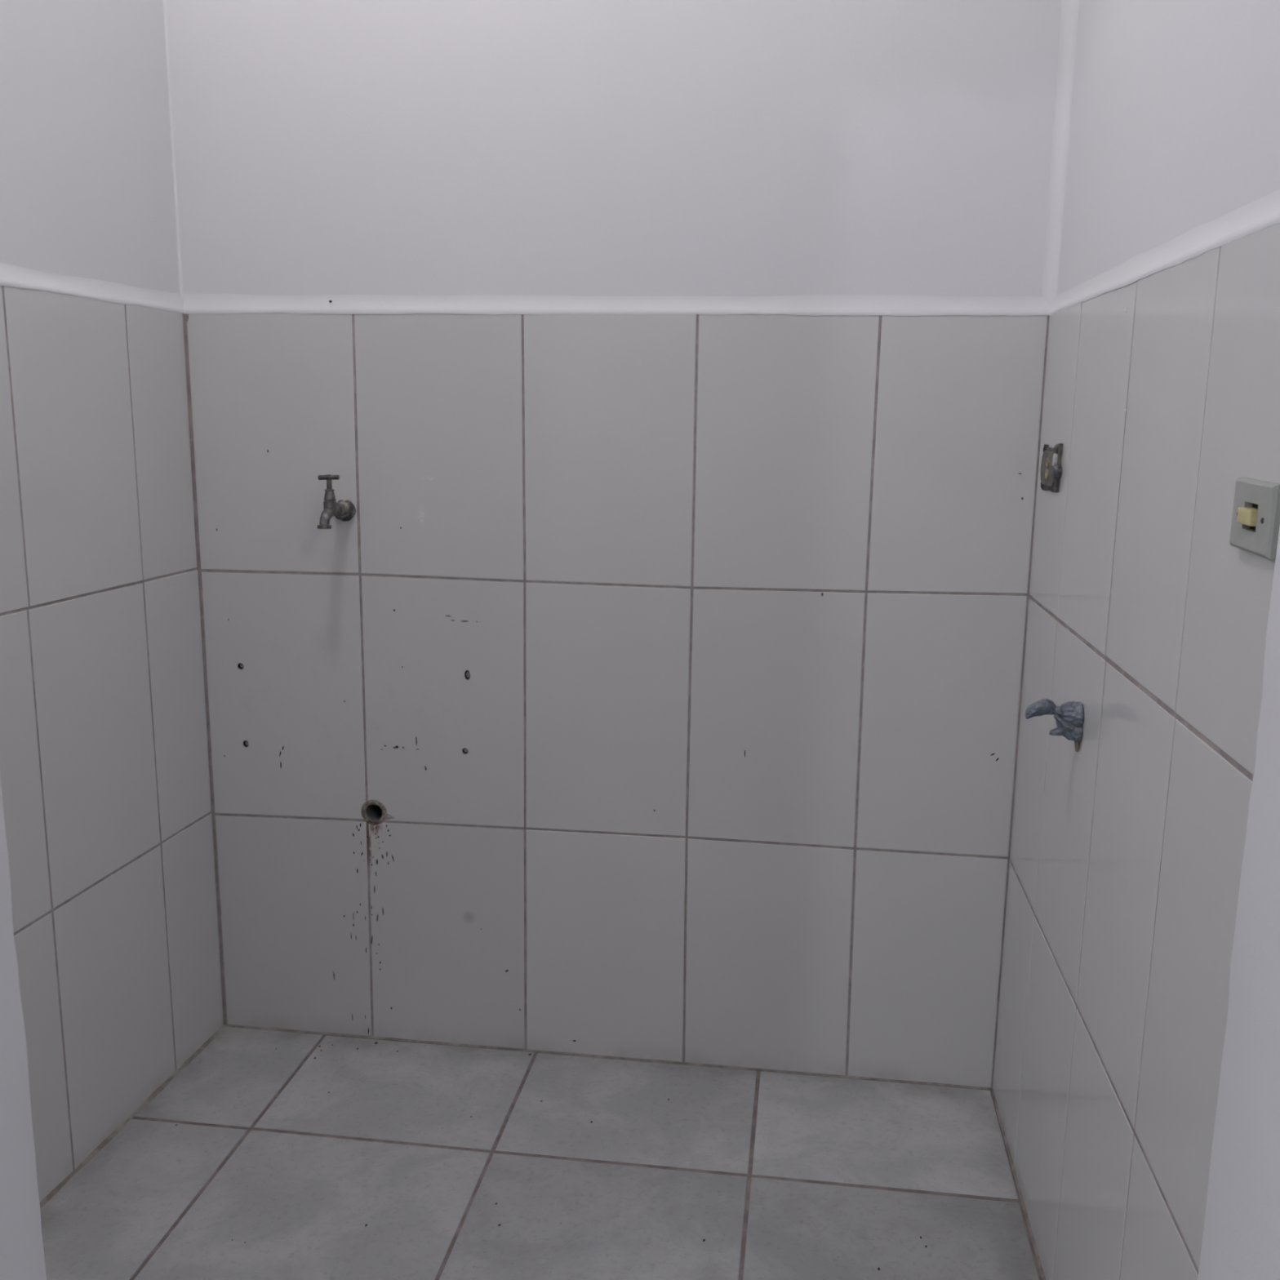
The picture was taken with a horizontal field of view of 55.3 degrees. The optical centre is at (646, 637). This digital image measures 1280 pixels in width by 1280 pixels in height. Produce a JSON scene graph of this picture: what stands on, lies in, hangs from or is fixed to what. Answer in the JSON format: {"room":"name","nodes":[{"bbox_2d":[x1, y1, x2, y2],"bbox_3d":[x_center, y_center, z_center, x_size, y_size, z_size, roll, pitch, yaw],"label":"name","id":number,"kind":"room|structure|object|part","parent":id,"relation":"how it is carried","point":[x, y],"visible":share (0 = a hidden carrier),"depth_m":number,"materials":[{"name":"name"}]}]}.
{"room":"laundry room","nodes":[
{"label":"laundry room","id":0,"kind":"room"},
{"bbox_2d":[0,0,224,1201],"bbox_3d":[-1.014,-0.591,1.668,0.173,3.000,1.164,2,11,9],"label":"wall","id":1,"kind":"structure","parent":0,"point":[104,759],"depth_m":2.00,"materials":[{"name":"tile"}]},
{"bbox_2d":[0,262,183,313],"bbox_3d":[-0.941,-0.508,1.675,0.014,0.038,1.144,2,11,9],"label":"trim","id":2,"kind":"structure","parent":1,"relation":"attached to","point":[10,275],"depth_m":1.96,"materials":[{"name":"white paint"}]},
{"bbox_2d":[40,1024,226,1208],"bbox_3d":[-0.946,0.886,1.925,0.008,0.009,1.134,2,11,9],"label":"baseboard","id":3,"kind":"structure","parent":1,"relation":"attached to","point":[160,1088],"depth_m":2.14,"materials":[{"name":"grey tile"}]},
{"bbox_2d":[40,1026,1042,1279],"bbox_3d":[-0.441,1.246,0.351,3.800,0.121,4.400,2,11,7],"label":"floor","id":4,"kind":"structure","parent":0,"point":[270,1155],"depth_m":2.00,"materials":[{"name":"tile"}]},
{"bbox_2d":[166,0,1061,1088],"bbox_3d":[-0.071,-0.674,2.185,1.575,3.000,0.161,2,11,7],"label":"wall","id":5,"kind":"structure","parent":0,"point":[734,607],"depth_m":2.19,"materials":[{"name":"tile"}]},
{"bbox_2d":[162,0,183,303],"bbox_3d":[-0.843,-1.383,2.088,0.016,1.592,0.010,2,11,7],"label":"trim","id":6,"kind":"structure","parent":5,"relation":"attached to","point":[165,14],"depth_m":2.18,"materials":[{"name":"white paint"}]},
{"bbox_2d":[317,474,355,528],"bbox_3d":[-0.564,-0.247,2.196,0.044,0.094,0.110,2,11,7],"label":"water tap","id":7,"kind":"object","parent":5,"relation":"attached to","point":[344,510],"visible":1,"depth_m":2.17,"materials":[{"name":"metal"}]},
{"bbox_3d":[-0.569,-0.216,2.171,0.019,0.034,0.041,2,11,7],"label":"spout","id":8,"kind":"part","parent":7,"relation":"part of","materials":[{"name":"grey metal"}]},
{"bbox_3d":[-0.566,-0.285,2.173,0.038,0.010,0.010,2,11,7],"label":"handle","id":9,"kind":"part","parent":7,"relation":"part of","materials":[{"name":"grey metal"}]},
{"bbox_3d":[-0.566,-0.273,2.175,0.009,0.019,0.009,-1,11,-7],"label":"stem","id":10,"kind":"part","parent":7,"relation":"part of","materials":[{"name":"grey metal"}]},
{"bbox_2d":[361,800,386,824],"bbox_3d":[-0.520,0.328,2.397,0.052,0.052,0.096,2,11,7],"label":"drain pipe","id":11,"kind":"object","parent":5,"relation":"attached to","point":[375,811],"visible":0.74,"depth_m":2.35,"materials":[{"name":"black plastic"}]},
{"bbox_2d":[226,1024,991,1090],"bbox_3d":[-0.105,0.815,2.379,1.510,0.006,0.006,2,11,7],"label":"baseboard","id":12,"kind":"structure","parent":5,"relation":"attached to","point":[227,1025],"depth_m":2.38,"materials":[{"name":"grey tile"}]},
{"bbox_2d":[182,293,1050,315],"bbox_3d":[-0.084,-0.580,2.129,1.535,0.037,0.014,2,11,7],"label":"trim","id":13,"kind":"structure","parent":5,"relation":"attached to","point":[216,304],"depth_m":2.12,"materials":[{"name":"white paint"}]},
{"bbox_2d":[0,525,1279,1279],"bbox_3d":[-0.205,-0.438,0.898,3.400,3.000,0.200,2,11,7],"label":"wall","id":14,"kind":"structure","parent":0,"point":[1241,1241],"depth_m":1.00,"materials":[{"name":"white paint"}]},
{"bbox_2d":[992,0,1279,1279],"bbox_3d":[0.677,-0.527,1.447,0.176,3.000,1.159,2,11,7],"label":"wall","id":15,"kind":"structure","parent":0,"point":[1162,388],"depth_m":1.41,"materials":[{"name":"tile"}]},
{"bbox_2d":[991,1088,1045,1279],"bbox_3d":[0.572,0.944,1.728,0.005,0.006,1.133,2,11,7],"label":"baseboard","id":16,"kind":"structure","parent":15,"relation":"attached to","point":[992,1090],"depth_m":1.99,"materials":[{"name":"grey tile"}]},
{"bbox_2d":[1040,443,1062,492],"bbox_3d":[0.642,-0.272,1.947,0.012,0.078,0.146,2,11,7],"label":"electrical outlet","id":17,"kind":"object","parent":15,"relation":"attached to","point":[1051,470],"visible":1,"depth_m":1.92,"materials":[{"name":"metal"}]},
{"bbox_3d":[0.632,-0.259,1.892,0.007,0.020,0.019,2,11,7],"label":"terminal knob","id":18,"kind":"part","parent":17,"relation":"part of","materials":[{"name":"silver metal"}]},
{"bbox_2d":[1024,698,1084,751],"bbox_3d":[0.570,0.121,1.699,0.087,0.073,0.047,2,11,7],"label":"pipe stub","id":19,"kind":"object","parent":15,"relation":"attached to","point":[1069,717],"visible":1,"depth_m":1.69,"materials":[{"name":"blue plastic"}]},
{"bbox_2d":[1041,0,1079,308],"bbox_3d":[0.680,-1.323,1.880,0.031,1.592,0.029,2,11,7],"label":"trim","id":20,"kind":"structure","parent":15,"relation":"attached to","point":[1069,15],"depth_m":1.98,"materials":[{"name":"white paint"}]},
{"bbox_2d":[1048,189,1279,315],"bbox_3d":[0.602,-0.450,1.474,0.014,0.037,1.143,2,11,7],"label":"trim","id":21,"kind":"structure","parent":15,"relation":"attached to","point":[1264,212],"depth_m":1.32,"materials":[{"name":"white paint"}]},
{"bbox_2d":[1229,477,1279,559],"bbox_3d":[0.523,-0.105,1.056,0.016,0.063,0.095,2,11,7],"label":"light switch","id":22,"kind":"object","parent":15,"relation":"attached to","point":[1255,517],"visible":1,"depth_m":1.04,"materials":[{"name":"grey plastic"}]}
]}

